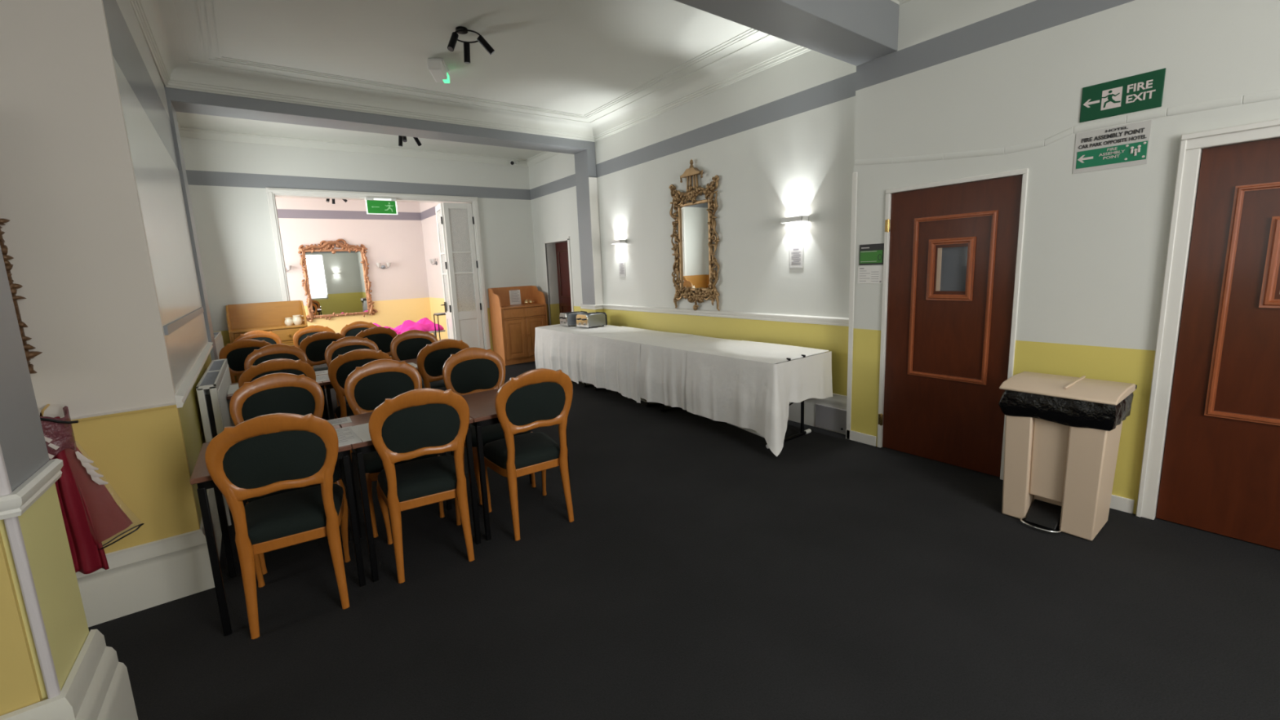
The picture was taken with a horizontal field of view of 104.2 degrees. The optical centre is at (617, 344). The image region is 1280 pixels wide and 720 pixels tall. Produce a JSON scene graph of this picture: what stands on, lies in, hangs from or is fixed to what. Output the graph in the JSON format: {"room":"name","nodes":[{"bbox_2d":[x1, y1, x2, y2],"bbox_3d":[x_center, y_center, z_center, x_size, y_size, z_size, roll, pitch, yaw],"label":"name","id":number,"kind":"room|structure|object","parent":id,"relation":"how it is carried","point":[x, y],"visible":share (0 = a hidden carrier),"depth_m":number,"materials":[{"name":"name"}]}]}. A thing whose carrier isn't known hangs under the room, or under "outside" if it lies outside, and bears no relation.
{"room":"community hall","nodes":[
{"label":"community hall","id":0,"kind":"room"},
{"bbox_2d":[0,531,42,715],"bbox_3d":[-2.974,0.119,0.285,3.267,3.050,0.020,-9,11,-35],"label":"wall","id":1,"kind":"structure","parent":0,"point":[20,688],"depth_m":1.33,"materials":[{"name":"paint"}]},
{"bbox_2d":[0,444,60,698],"bbox_3d":[-1.623,-0.088,1.227,0.022,3.050,0.022,-9,11,-35],"label":"trim","id":2,"kind":"structure","parent":1,"relation":"attached to","point":[12,525],"depth_m":1.34,"materials":[{"name":"paint"}]},
{"bbox_2d":[0,458,63,519],"bbox_3d":[-2.433,0.523,0.885,1.929,0.060,0.340,-9,11,-35],"label":"trim","id":3,"kind":"structure","parent":1,"relation":"attached to","point":[15,504],"depth_m":1.36,"materials":[{"name":"white wood"}]},
{"bbox_2d":[0,245,88,700],"bbox_3d":[-3.049,0.102,0.418,3.302,3.050,0.295,-9,11,-35],"label":"wall pier","id":4,"kind":"object","parent":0,"point":[22,439],"depth_m":1.44,"materials":[{"name":"grey paint"}]},
{"bbox_2d":[0,629,137,719],"bbox_3d":[-2.374,1.300,1.004,1.966,0.445,0.387,-9,11,-35],"label":"baseboard","id":5,"kind":"object","parent":4,"relation":"attached to","point":[97,686],"visible":1,"depth_m":1.52,"materials":[{"name":"white wood"}]},
{"bbox_2d":[0,0,199,553],"bbox_3d":[-3.646,-0.244,1.361,3.495,3.500,0.030,-9,11,-35],"label":"wall","id":6,"kind":"structure","parent":0,"point":[74,235],"depth_m":2.23,"materials":[{"name":"white paint"}]},
{"bbox_2d":[0,218,42,373],"bbox_3d":[-2.794,-0.378,1.900,0.668,1.097,0.058,-9,11,-35],"label":"wall mirror","id":7,"kind":"object","parent":6,"relation":"attached to","point":[13,286],"visible":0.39,"depth_m":2.10,"materials":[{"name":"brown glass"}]},
{"bbox_2d":[40,404,144,573],"bbox_3d":[-2.374,0.649,2.206,0.294,0.774,0.190,-5,9,-13],"label":"garment","id":8,"kind":"object","parent":6,"relation":"hanging from","point":[91,515],"visible":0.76,"depth_m":2.21,"materials":[{"name":"red fabric"}]},
{"bbox_2d":[70,402,176,421],"bbox_3d":[-3.557,0.508,1.487,3.395,0.020,0.016,-9,11,-35],"label":"trim","id":9,"kind":"structure","parent":6,"relation":"attached to","point":[171,404],"depth_m":2.34,"materials":[{"name":"wood"}]},
{"bbox_2d":[129,0,810,142],"bbox_3d":[-1.048,-2.473,4.131,4.540,0.195,3.870,-9,11,-35],"label":"trim","id":10,"kind":"structure","parent":6,"relation":"attached to","point":[157,20],"depth_m":5.02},
{"bbox_2d":[102,0,211,525],"bbox_3d":[-3.203,-0.580,3.418,0.345,3.500,2.880,-9,11,-35],"label":"wall","id":11,"kind":"structure","parent":0,"point":[141,87],"depth_m":2.97,"materials":[{"name":"white paint"}]},
{"bbox_2d":[75,488,224,626],"bbox_3d":[-4.344,1.180,2.782,3.426,0.320,2.921,-9,11,-35],"label":"baseboard","id":12,"kind":"structure","parent":11,"relation":"attached to","point":[144,576],"depth_m":2.45,"materials":[{"name":"white wood"}]},
{"bbox_2d":[163,306,204,335],"bbox_3d":[-3.019,-0.195,3.510,0.014,0.045,2.681,-9,11,-36],"label":"trim","id":13,"kind":"structure","parent":11,"relation":"attached to","point":[169,328],"depth_m":2.96,"materials":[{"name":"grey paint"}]},
{"bbox_2d":[174,342,213,408],"bbox_3d":[-3.033,0.143,3.619,0.034,0.065,2.896,-9,11,-36],"label":"trim","id":14,"kind":"structure","parent":11,"relation":"attached to","point":[181,395],"depth_m":2.97,"materials":[{"name":"white wood"}]},
{"bbox_2d":[275,197,433,334],"bbox_3d":[-6.427,-1.452,10.056,5.400,3.500,0.200,-9,11,-35],"label":"wall","id":15,"kind":"structure","parent":0,"point":[399,294],"depth_m":10.73,"materials":[{"name":"paint"}]},
{"bbox_2d":[297,239,377,322],"bbox_3d":[-5.811,-1.344,10.337,1.358,1.670,0.103,-9,11,-35],"label":"wall mirror","id":16,"kind":"object","parent":15,"relation":"attached to","point":[338,283],"visible":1,"depth_m":10.33,"materials":[{"name":"gold glass"}]},
{"bbox_2d":[305,251,368,315],"bbox_3d":[-5.833,-1.278,10.362,1.040,1.290,0.010,-9,11,-35],"label":"mirror glass","id":17,"kind":"object","parent":16,"relation":"attached to","point":[337,283],"depth_m":10.35,"materials":[{"name":"white"}]},
{"bbox_2d":[180,137,537,382],"bbox_3d":[-3.566,-1.235,7.785,7.400,3.500,0.160,-9,11,-35],"label":"wall","id":18,"kind":"structure","parent":0,"point":[228,181],"depth_m":6.86,"materials":[{"name":"white paint"}]},
{"bbox_2d":[177,121,559,166],"bbox_3d":[-2.978,-2.825,6.722,4.780,0.110,1.930,-9,11,-35],"label":"trim","id":19,"kind":"structure","parent":18,"relation":"attached to","point":[185,132],"depth_m":7.20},
{"bbox_2d":[265,187,490,349],"bbox_3d":[-3.649,-0.924,7.980,2.940,2.835,0.592,-9,11,-35],"label":"door frame","id":20,"kind":"structure","parent":18,"relation":"in","point":[458,220],"depth_m":8.36,"materials":[{"name":"white wood"}]},
{"bbox_2d":[364,197,397,214],"bbox_3d":[-3.577,-2.092,7.533,0.430,0.240,0.056,-9,11,-35],"label":"exit sign","id":21,"kind":"object","parent":20,"relation":"hanging from","point":[380,206],"visible":1,"depth_m":7.52,"materials":[{"name":"green plastic"}]},
{"bbox_2d":[419,202,448,340],"bbox_3d":[-3.326,-1.599,10.081,0.200,3.500,3.340,-9,11,-35],"label":"wall","id":22,"kind":"structure","parent":0,"point":[428,212],"depth_m":10.88,"materials":[{"name":"white paint"}]},
{"bbox_2d":[173,0,768,159],"bbox_3d":[-1.054,-2.331,2.304,9.500,0.100,11.600,-9,11,-35],"label":"ceiling","id":23,"kind":"structure","parent":0,"point":[571,56],"depth_m":4.32,"materials":[{"name":"white paint"}]},
{"bbox_2d":[398,135,421,146],"bbox_3d":[-2.775,-2.771,6.664,0.304,0.198,0.294,-8,10,-29],"label":"ceiling spotlight","id":24,"kind":"object","parent":23,"relation":"attached to","point":[401,138],"visible":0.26,"depth_m":6.70,"materials":[{"name":"black metal"}]},
{"bbox_2d":[426,57,449,83],"bbox_3d":[-1.664,-2.545,4.614,0.138,0.123,0.338,-4,9,-7],"label":"emergency light","id":25,"kind":"object","parent":23,"relation":"attached to","point":[437,68],"visible":1,"depth_m":4.52,"materials":[{"name":"white plastic"}]},
{"bbox_2d":[447,26,494,63],"bbox_3d":[-1.197,-2.436,4.010,0.304,0.198,0.294,1,9,20],"label":"ceiling spotlight","id":26,"kind":"object","parent":23,"relation":"attached to","point":[460,29],"visible":1,"depth_m":4.03,"materials":[{"name":"black metal"}]},
{"bbox_2d":[196,0,759,119],"bbox_3d":[-1.050,-2.562,4.119,3.875,0.016,3.210,-9,11,-35],"label":"trim","id":27,"kind":"structure","parent":23,"relation":"attached to","point":[197,1],"depth_m":4.86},
{"bbox_2d":[674,0,899,66],"bbox_3d":[-1.268,-1.892,1.453,7.871,0.490,0.310,-9,11,-35],"label":"ceiling beam","id":28,"kind":"structure","parent":23,"relation":"attached to","point":[856,33],"depth_m":3.23,"materials":[{"name":"grey paint"}]},
{"bbox_2d":[528,152,583,325],"bbox_3d":[-0.787,-1.454,8.375,0.320,3.500,2.480,-9,11,-35],"label":"wall","id":29,"kind":"structure","parent":0,"point":[553,186],"depth_m":8.38,"materials":[{"name":"white paint"}]},
{"bbox_2d":[543,235,573,325],"bbox_3d":[-0.895,-0.769,8.599,0.252,2.090,0.875,-9,11,-35],"label":"door frame","id":30,"kind":"structure","parent":29,"relation":"in","point":[563,261],"depth_m":8.72,"materials":[{"name":"red wood"}]},
{"bbox_2d":[573,149,596,304],"bbox_3d":[-0.399,-1.668,7.312,0.210,2.210,0.346,-9,11,-35],"label":"trim","id":31,"kind":"structure","parent":29,"relation":"attached to","point":[585,160],"depth_m":7.22,"materials":[{"name":"grey paint"}]},
{"bbox_2d":[88,355,1279,719],"bbox_3d":[-1.967,1.043,4.344,9.500,0.100,15.300,-9,11,-35],"label":"floor","id":32,"kind":"structure","parent":0,"point":[700,571],"depth_m":2.27,"materials":[{"name":"grey carpet"}]},
{"bbox_2d":[195,358,234,525],"bbox_3d":[-2.959,0.652,3.743,0.102,0.925,1.438,-9,11,-35],"label":"radiator","id":33,"kind":"object","parent":32,"relation":"on","point":[212,388],"visible":0.56,"depth_m":3.22,"materials":[{"name":"white metal"}]},
{"bbox_2d":[200,360,224,386],"bbox_3d":[-2.992,0.205,3.688,0.078,0.010,1.317,-9,11,-35],"label":"grille","id":34,"kind":"object","parent":33,"relation":"attached to","point":[214,373],"depth_m":3.58,"materials":[{"name":"grey metal"}]},
{"bbox_2d":[213,331,224,359],"bbox_3d":[-4.625,0.389,5.755,0.139,0.985,1.216,-9,11,-35],"label":"radiator","id":35,"kind":"object","parent":32,"relation":"on","point":[218,337],"visible":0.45,"depth_m":5.72,"materials":[{"name":"white metal"}]},
{"bbox_2d":[218,338,271,383],"bbox_3d":[-3.920,0.416,5.378,0.480,1.006,0.558,-8,10,-32],"label":"dining chair","id":36,"kind":"object","parent":32,"relation":"on","point":[236,353],"visible":0.23,"depth_m":5.09,"materials":[{"name":"brown wood"}]},
{"bbox_2d":[233,329,282,344],"bbox_3d":[-4.193,0.350,5.884,0.480,1.006,0.558,-9,11,-37],"label":"dining chair","id":37,"kind":"object","parent":32,"relation":"on","point":[270,337],"visible":0.17,"depth_m":6.04,"materials":[{"name":"brown wood"}]},
{"bbox_2d":[225,300,313,382],"bbox_3d":[-4.655,0.091,6.717,0.853,1.305,0.463,-9,11,-35],"label":"sideboard","id":38,"kind":"object","parent":32,"relation":"on","point":[242,318],"visible":0.23,"depth_m":6.72,"materials":[{"name":"brown wood"}]},
{"bbox_2d":[230,323,306,333],"bbox_3d":[-4.671,-0.221,6.673,0.821,0.025,0.419,-9,11,-35],"label":"countertop","id":39,"kind":"structure","parent":38,"relation":"on","point":[280,326],"depth_m":6.57,"materials":[{"name":"brown wood"}]},
{"bbox_2d":[244,343,307,370],"bbox_3d":[-2.972,0.521,4.407,0.480,1.006,0.558,-8,10,-33],"label":"dining chair","id":40,"kind":"object","parent":32,"relation":"on","point":[270,352],"visible":0.19,"depth_m":4.53,"materials":[{"name":"brown wood"}]},
{"bbox_2d":[238,358,315,387],"bbox_3d":[-2.652,0.579,3.934,0.480,1.006,0.558,-9,11,-38],"label":"dining chair","id":41,"kind":"object","parent":32,"relation":"on","point":[298,367],"visible":0.19,"depth_m":3.66,"materials":[{"name":"brown wood"}]},
{"bbox_2d":[204,413,350,639],"bbox_3d":[-1.589,0.764,2.411,0.480,1.006,0.558,-8,10,-29],"label":"dining chair","id":42,"kind":"object","parent":32,"relation":"on","point":[264,455],"visible":1,"depth_m":2.21,"materials":[{"name":"brown wood"}]},
{"bbox_2d":[189,418,365,636],"bbox_3d":[-1.713,0.873,2.568,0.610,0.752,0.600,-9,11,-35],"label":"dining table","id":43,"kind":"object","parent":32,"relation":"on","point":[200,476],"visible":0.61,"depth_m":2.42,"materials":[{"name":"metal"}]},
{"bbox_2d":[327,416,351,425],"bbox_3d":[-1.616,0.443,2.852,0.150,0.002,0.140,-8,10,-33],"label":"paper sheet","id":44,"kind":"object","parent":43,"relation":"on","point":[345,420],"visible":0.66,"depth_m":2.86,"materials":[{"name":"white paper"}]},
{"bbox_2d":[327,417,347,424],"bbox_3d":[-1.620,0.442,2.859,0.114,0.001,0.101,-8,10,-33],"label":"print","id":45,"kind":"object","parent":44,"relation":"on","point":[340,420],"depth_m":2.87,"materials":[{"name":"grey paper"}]},
{"bbox_2d":[335,426,361,446],"bbox_3d":[-1.444,0.478,2.572,0.170,0.002,0.340,-9,11,-35],"label":"paper sheet","id":46,"kind":"object","parent":43,"relation":"on","point":[346,436],"visible":0.47,"depth_m":2.56,"materials":[{"name":"white paper"}]},
{"bbox_2d":[336,428,353,442],"bbox_3d":[-1.454,0.476,2.585,0.129,0.001,0.237,-9,11,-35],"label":"print","id":47,"kind":"object","parent":46,"relation":"on","point":[344,435],"depth_m":2.60,"materials":[{"name":"grey paper"}]},
{"bbox_2d":[229,373,346,574],"bbox_3d":[-1.934,0.700,2.935,0.480,1.006,0.558,-9,11,-37],"label":"dining chair","id":48,"kind":"object","parent":32,"relation":"on","point":[274,393],"visible":0.47,"depth_m":3.04,"materials":[{"name":"brown wood"}]},
{"bbox_2d":[293,324,335,371],"bbox_3d":[-3.724,0.278,6.214,0.480,1.006,0.558,-8,10,-32],"label":"dining chair","id":49,"kind":"object","parent":32,"relation":"on","point":[301,334],"visible":0.2,"depth_m":6.29,"materials":[{"name":"brown wood"}]},
{"bbox_2d":[299,331,345,388],"bbox_3d":[-3.385,0.333,5.754,0.480,1.006,0.558,-10,11,-39],"label":"dining chair","id":50,"kind":"object","parent":32,"relation":"on","point":[314,346],"visible":0.38,"depth_m":5.47,"materials":[{"name":"black fabric"}]},
{"bbox_2d":[317,373,341,470],"bbox_3d":[-2.269,0.608,4.457,0.610,0.752,0.600,-9,11,-35],"label":"dining table","id":51,"kind":"object","parent":32,"relation":"on","point":[326,384],"visible":0.16,"depth_m":4.05,"materials":[{"name":"black metal"}]},
{"bbox_2d":[324,336,378,453],"bbox_3d":[-2.455,0.441,4.771,0.480,1.006,0.558,-9,11,-38],"label":"dining chair","id":52,"kind":"object","parent":32,"relation":"on","point":[344,345],"visible":0.27,"depth_m":4.86,"materials":[{"name":"brown wood"}]},
{"bbox_2d":[340,320,377,337],"bbox_3d":[-3.298,0.212,6.513,0.480,1.006,0.558,-8,10,-33],"label":"dining chair","id":53,"kind":"object","parent":32,"relation":"on","point":[353,329],"visible":0.28,"depth_m":6.61,"materials":[{"name":"brown wood"}]},
{"bbox_2d":[328,348,392,460],"bbox_3d":[-2.174,0.505,4.270,0.480,1.006,0.558,-8,10,-31],"label":"dining chair","id":54,"kind":"object","parent":32,"relation":"on","point":[339,369],"visible":0.34,"depth_m":3.97,"materials":[{"name":"brown wood"}]},
{"bbox_2d":[355,326,396,359],"bbox_3d":[-2.948,0.266,6.061,0.480,1.006,0.558,-9,11,-37],"label":"dining chair","id":55,"kind":"object","parent":32,"relation":"on","point":[383,337],"visible":0.26,"depth_m":5.84,"materials":[{"name":"brown wood"}]},
{"bbox_2d":[344,359,444,537],"bbox_3d":[-1.463,0.627,3.266,0.480,1.006,0.558,-8,10,-32],"label":"dining chair","id":56,"kind":"object","parent":32,"relation":"on","point":[366,387],"visible":0.53,"depth_m":3.35,"materials":[{"name":"brown wood"}]},
{"bbox_2d":[337,412,481,582],"bbox_3d":[-1.216,0.797,2.917,0.610,0.752,0.600,-9,11,-35],"label":"dining table","id":57,"kind":"object","parent":32,"relation":"on","point":[361,448],"visible":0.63,"depth_m":2.79,"materials":[{"name":"black metal"}]},
{"bbox_2d":[349,422,371,442],"bbox_3d":[-1.316,0.460,2.649,0.140,0.002,0.340,-9,11,-38],"label":"paper sheet","id":58,"kind":"object","parent":57,"relation":"on","point":[362,431],"visible":0.43,"depth_m":2.65,"materials":[{"name":"white paper"}]},
{"bbox_2d":[390,329,445,388],"bbox_3d":[-1.990,0.370,5.097,0.480,1.006,0.558,-9,11,-34],"label":"dining chair","id":59,"kind":"object","parent":32,"relation":"on","point":[406,345],"visible":0.47,"depth_m":5.19,"materials":[{"name":"brown wood"}]},
{"bbox_2d":[368,387,474,583],"bbox_3d":[-1.086,0.687,2.764,0.480,1.006,0.558,-7,10,-28],"label":"dining chair","id":60,"kind":"object","parent":32,"relation":"on","point":[413,424],"visible":1,"depth_m":2.56,"materials":[{"name":"brown wood"}]},
{"bbox_2d":[428,329,444,336],"bbox_3d":[-4.017,0.059,9.219,1.480,0.550,0.650,-9,11,-35],"label":"side table","id":61,"kind":"object","parent":32,"relation":"on","point":[441,331],"visible":0.14,"depth_m":9.26,"materials":[{"name":"white"}]},
{"bbox_2d":[394,317,444,334],"bbox_3d":[-3.762,-0.373,9.357,0.825,0.236,0.666,-9,11,-35],"label":"folded cloth","id":62,"kind":"object","parent":61,"relation":"on","point":[424,324],"visible":0.88,"depth_m":9.20,"materials":[{"name":"pink fabric"}]},
{"bbox_2d":[416,338,469,391],"bbox_3d":[-1.651,0.425,4.637,0.480,1.006,0.558,-9,11,-37],"label":"dining chair","id":63,"kind":"object","parent":32,"relation":"on","point":[431,359],"visible":0.41,"depth_m":4.35,"materials":[{"name":"brown wood"}]},
{"bbox_2d":[442,346,536,504],"bbox_3d":[-0.937,0.546,3.635,0.480,1.006,0.558,-9,11,-36],"label":"dining chair","id":64,"kind":"object","parent":32,"relation":"on","point":[473,370],"visible":0.6,"depth_m":3.72,"materials":[{"name":"brown wood"}]},
{"bbox_2d":[450,388,570,540],"bbox_3d":[-0.719,0.720,3.266,0.610,0.752,0.600,-9,11,-35],"label":"dining table","id":65,"kind":"object","parent":32,"relation":"on","point":[481,405],"visible":0.27,"depth_m":2.91,"materials":[{"name":"black metal"}]},
{"bbox_2d":[488,285,547,365],"bbox_3d":[-1.724,-0.358,8.761,0.855,1.305,0.538,-9,11,-35],"label":"sideboard","id":66,"kind":"object","parent":32,"relation":"on","point":[513,326],"visible":0.85,"depth_m":8.59,"materials":[{"name":"brown wood"}]},
{"bbox_2d":[509,288,521,305],"bbox_3d":[-1.845,-0.865,8.922,0.210,0.297,0.014,-9,11,-35],"label":"notice sheet","id":67,"kind":"object","parent":66,"relation":"on","point":[514,295],"visible":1,"depth_m":8.92,"materials":[{"name":"white paper"}]},
{"bbox_2d":[510,288,519,302],"bbox_3d":[-1.844,-0.878,8.918,0.160,0.225,0.002,-9,9,-35],"label":"print","id":68,"kind":"object","parent":67,"relation":"attached to","point":[511,289],"depth_m":8.91},
{"bbox_2d":[501,303,546,309],"bbox_3d":[-1.741,-0.670,8.717,0.823,0.025,0.494,-9,11,-35],"label":"countertop","id":69,"kind":"structure","parent":66,"relation":"on","point":[506,307],"depth_m":8.61,"materials":[{"name":"brown wood"}]},
{"bbox_2d":[483,368,573,541],"bbox_3d":[-0.578,0.608,3.122,0.480,1.006,0.558,-8,10,-32],"label":"dining chair","id":70,"kind":"object","parent":32,"relation":"on","point":[535,398],"visible":0.97,"depth_m":2.94,"materials":[{"name":"brown wood"}]},
{"bbox_2d":[537,327,593,387],"bbox_3d":[-0.547,0.129,7.079,0.705,0.739,1.160,-9,11,-35],"label":"folding table","id":71,"kind":"object","parent":32,"relation":"on","point":[585,384],"visible":0.16,"depth_m":6.64,"materials":[{"name":"black metal"}]},
{"bbox_2d":[534,324,617,383],"bbox_3d":[-0.562,0.076,7.061,0.827,0.654,1.200,-9,11,-35],"label":"tablecloth","id":72,"kind":"object","parent":71,"relation":"on","point":[553,348],"visible":0.82,"depth_m":6.84,"materials":[{"name":"white fabric"}]},
{"bbox_2d":[559,311,586,326],"bbox_3d":[-0.654,-0.376,7.241,0.372,0.189,0.268,-7,10,-27],"label":"toaster","id":73,"kind":"object","parent":72,"relation":"on","point":[568,318],"visible":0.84,"depth_m":7.11,"materials":[{"name":"grey metal"}]},
{"bbox_2d":[576,311,607,328],"bbox_3d":[-0.379,-0.343,6.944,0.372,0.189,0.268,-10,11,-39],"label":"toaster","id":74,"kind":"object","parent":72,"relation":"on","point":[588,320],"visible":1,"depth_m":6.85,"materials":[{"name":"grey metal"}]},
{"bbox_2d":[585,334,661,407],"bbox_3d":[0.187,0.252,6.062,0.705,0.739,1.280,-9,11,-35],"label":"folding table","id":75,"kind":"object","parent":32,"relation":"on","point":[648,404],"visible":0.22,"depth_m":5.61,"materials":[{"name":"black metal"}]},
{"bbox_2d":[573,326,692,403],"bbox_3d":[0.137,0.193,6.081,0.839,0.657,1.380,-9,11,-35],"label":"tablecloth","id":76,"kind":"object","parent":75,"relation":"on","point":[611,363],"visible":1,"depth_m":5.83,"materials":[{"name":"white fabric"}]},
{"bbox_2d":[648,344,823,448],"bbox_3d":[1.060,0.399,4.851,0.705,0.741,1.640,-9,11,-35],"label":"folding table","id":77,"kind":"object","parent":32,"relation":"on","point":[803,432],"visible":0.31,"depth_m":4.40,"materials":[{"name":"grey metal"}]},
{"bbox_2d":[635,334,740,409],"bbox_3d":[0.747,0.276,5.224,0.847,0.611,0.890,-9,11,-35],"label":"tablecloth","id":78,"kind":"object","parent":77,"relation":"on","point":[661,371],"visible":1,"depth_m":5.05,"materials":[{"name":"white fabric"}]},
{"bbox_2d":[685,340,832,456],"bbox_3d":[1.262,0.417,4.512,0.859,0.729,1.066,-9,11,-35],"label":"tablecloth","id":79,"kind":"object","parent":77,"relation":"on","point":[757,396],"visible":1,"depth_m":4.21,"materials":[{"name":"white fabric"}]},
{"bbox_2d":[998,371,1137,540],"bbox_3d":[2.502,0.604,2.828,0.467,0.812,0.496,-9,11,-35],"label":"pedal bin","id":80,"kind":"object","parent":32,"relation":"on","point":[1063,433],"visible":1,"depth_m":2.71,"materials":[{"name":"beige plastic"}]},
{"bbox_2d":[595,49,856,395],"bbox_3d":[0.992,-1.134,5.763,0.300,3.500,3.870,-9,11,-35],"label":"wall","id":81,"kind":"structure","parent":0,"point":[779,140],"depth_m":4.96,"materials":[{"name":"white paint"}]},
{"bbox_2d":[164,85,595,154],"bbox_3d":[-2.342,-2.608,5.795,4.860,0.295,0.350,-9,11,-35],"label":"ceiling beam","id":82,"kind":"structure","parent":81,"relation":"attached to","point":[182,100],"depth_m":5.35,"materials":[{"name":"grey paint"}]},
{"bbox_2d":[588,177,603,304],"bbox_3d":[-0.316,-1.458,7.177,0.135,1.830,0.014,-9,11,-35],"label":"trim","id":83,"kind":"structure","parent":81,"relation":"attached to","point":[593,184],"depth_m":7.16,"materials":[{"name":"white paint"}]},
{"bbox_2d":[618,262,626,276],"bbox_3d":[0.055,-1.035,6.850,0.007,0.200,0.150,-9,11,-35],"label":"framed notice","id":84,"kind":"object","parent":81,"relation":"attached to","point":[621,264],"visible":1,"depth_m":6.84,"materials":[{"name":"white paper"}]},
{"bbox_2d":[668,159,719,311],"bbox_3d":[0.846,-1.220,5.625,0.075,1.676,0.790,-9,11,-35],"label":"wall mirror","id":85,"kind":"object","parent":81,"relation":"attached to","point":[694,268],"visible":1,"depth_m":5.62,"materials":[{"name":"gold glass"}]},
{"bbox_2d":[680,202,709,288],"bbox_3d":[0.877,-1.107,5.653,0.008,0.930,0.444,-9,11,-35],"label":"mirror glass","id":86,"kind":"object","parent":85,"relation":"attached to","point":[695,233],"depth_m":5.65,"materials":[{"name":"white"}]},
{"bbox_2d":[579,303,848,326],"bbox_3d":[0.753,-0.388,5.920,0.246,0.070,4.256,-9,11,-35],"label":"trim","id":87,"kind":"structure","parent":81,"relation":"attached to","point":[833,321],"depth_m":5.29,"materials":[{"name":"white"}]},
{"bbox_2d":[780,215,808,223],"bbox_3d":[1.606,-1.139,4.539,0.100,0.044,0.230,-9,11,-35],"label":"wall lamp","id":88,"kind":"object","parent":81,"relation":"attached to","point":[802,218],"visible":1,"depth_m":4.49,"materials":[{"name":"silver metal"}]},
{"bbox_2d":[789,245,803,268],"bbox_3d":[1.655,-0.807,4.624,0.007,0.205,0.148,-9,11,-35],"label":"framed notice","id":89,"kind":"object","parent":81,"relation":"attached to","point":[796,253],"visible":1,"depth_m":4.62,"materials":[{"name":"white paper"}]},
{"bbox_2d":[791,248,800,264],"bbox_3d":[1.652,-0.816,4.621,0.001,0.148,0.098,-9,11,-35],"label":"print","id":90,"kind":"object","parent":89,"relation":"attached to","point":[795,252],"depth_m":4.62,"materials":[{"name":"grey paper"}]},
{"bbox_2d":[787,393,846,434],"bbox_3d":[0.965,0.449,5.860,0.030,0.346,3.710,-9,11,-35],"label":"baseboard","id":91,"kind":"structure","parent":81,"relation":"attached to","point":[837,401],"depth_m":4.66,"materials":[{"name":"white"}]},
{"bbox_2d":[815,404,846,433],"bbox_3d":[1.929,0.669,4.498,0.015,0.213,0.315,-9,11,-35],"label":"panel","id":92,"kind":"object","parent":81,"relation":"attached to","point":[827,417],"depth_m":4.49,"materials":[{"name":"grey metal"}]},
{"bbox_2d":[850,0,1279,514],"bbox_3d":[3.583,-0.672,1.977,0.300,3.500,5.350,-9,11,-35],"label":"wall","id":93,"kind":"structure","parent":0,"point":[962,75],"depth_m":2.97,"materials":[{"name":"white paint"}]},
{"bbox_2d":[845,172,857,439],"bbox_3d":[1.937,-0.276,4.132,0.012,2.215,0.039,-9,11,-35],"label":"trim","id":94,"kind":"structure","parent":93,"relation":"attached to","point":[854,202],"depth_m":4.11,"materials":[{"name":"white paint"}]},
{"bbox_2d":[857,266,883,283],"bbox_3d":[2.013,-0.555,3.969,0.005,0.137,0.208,-9,11,-35],"label":"notice","id":95,"kind":"object","parent":93,"relation":"attached to","point":[866,274],"visible":1,"depth_m":3.97,"materials":[{"name":"white paper"}]},
{"bbox_2d":[858,243,884,265],"bbox_3d":[2.004,-0.712,3.942,0.010,0.163,0.194,-9,11,-35],"label":"notice","id":96,"kind":"object","parent":93,"relation":"attached to","point":[869,254],"visible":1,"depth_m":3.94,"materials":[{"name":"green"}]},
{"bbox_2d":[860,247,876,262],"bbox_3d":[1.991,-0.715,3.956,0.002,0.114,0.128,-9,11,-35],"label":"print","id":97,"kind":"object","parent":96,"relation":"attached to","point":[867,254],"depth_m":3.96,"materials":[{"name":"green paper"}]},
{"bbox_2d":[876,168,1028,479],"bbox_3d":[2.450,-0.145,3.670,0.298,2.050,0.867,-9,11,-35],"label":"door","id":98,"kind":"structure","parent":93,"relation":"in","point":[953,248],"depth_m":3.56,"materials":[{"name":"brown wood"}]},
{"bbox_2d":[846,430,1134,513],"bbox_3d":[2.486,0.859,3.600,0.012,0.085,1.750,-9,11,-35],"label":"baseboard","id":99,"kind":"structure","parent":93,"relation":"attached to","point":[1118,503],"depth_m":2.96,"materials":[{"name":"white"}]},
{"bbox_2d":[854,88,1279,164],"bbox_3d":[2.713,-1.251,2.821,0.006,0.159,2.840,-9,11,-35],"label":"trim","id":100,"kind":"structure","parent":93,"relation":"attached to","point":[1271,95],"depth_m":2.83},
{"bbox_2d":[1072,120,1151,173],"bbox_3d":[2.756,-1.100,2.788,0.010,0.225,0.303,-9,11,-35],"label":"sign","id":101,"kind":"object","parent":93,"relation":"attached to","point":[1127,144],"visible":1,"depth_m":2.78,"materials":[{"name":"grey plastic"}]},
{"bbox_2d":[1079,67,1165,122],"bbox_3d":[2.756,-1.359,2.732,0.008,0.190,0.325,-9,11,-35],"label":"exit sign","id":102,"kind":"object","parent":93,"relation":"attached to","point":[1142,91],"visible":1,"depth_m":2.72,"materials":[{"name":"green plastic"}]},
{"bbox_2d":[1135,118,1279,550],"bbox_3d":[3.348,-0.016,2.409,0.312,2.095,0.975,-9,11,-35],"label":"door","id":103,"kind":"structure","parent":93,"relation":"in","point":[1220,471],"depth_m":2.55,"materials":[{"name":"brown wood"}]},
{"bbox_3d":[-4.832,-0.812,5.411,0.230,3.500,2.280,-9,11,-35],"label":"wall","id":104,"kind":"structure","parent":0,"visible":0},
{"bbox_2d":[166,99,217,360],"bbox_3d":[-4.128,-0.596,4.750,0.265,3.210,0.350,-9,11,-35],"label":"trim","id":105,"kind":"structure","parent":104,"relation":"attached to","point":[172,114],"depth_m":4.67,"materials":[{"name":"grey paint"}]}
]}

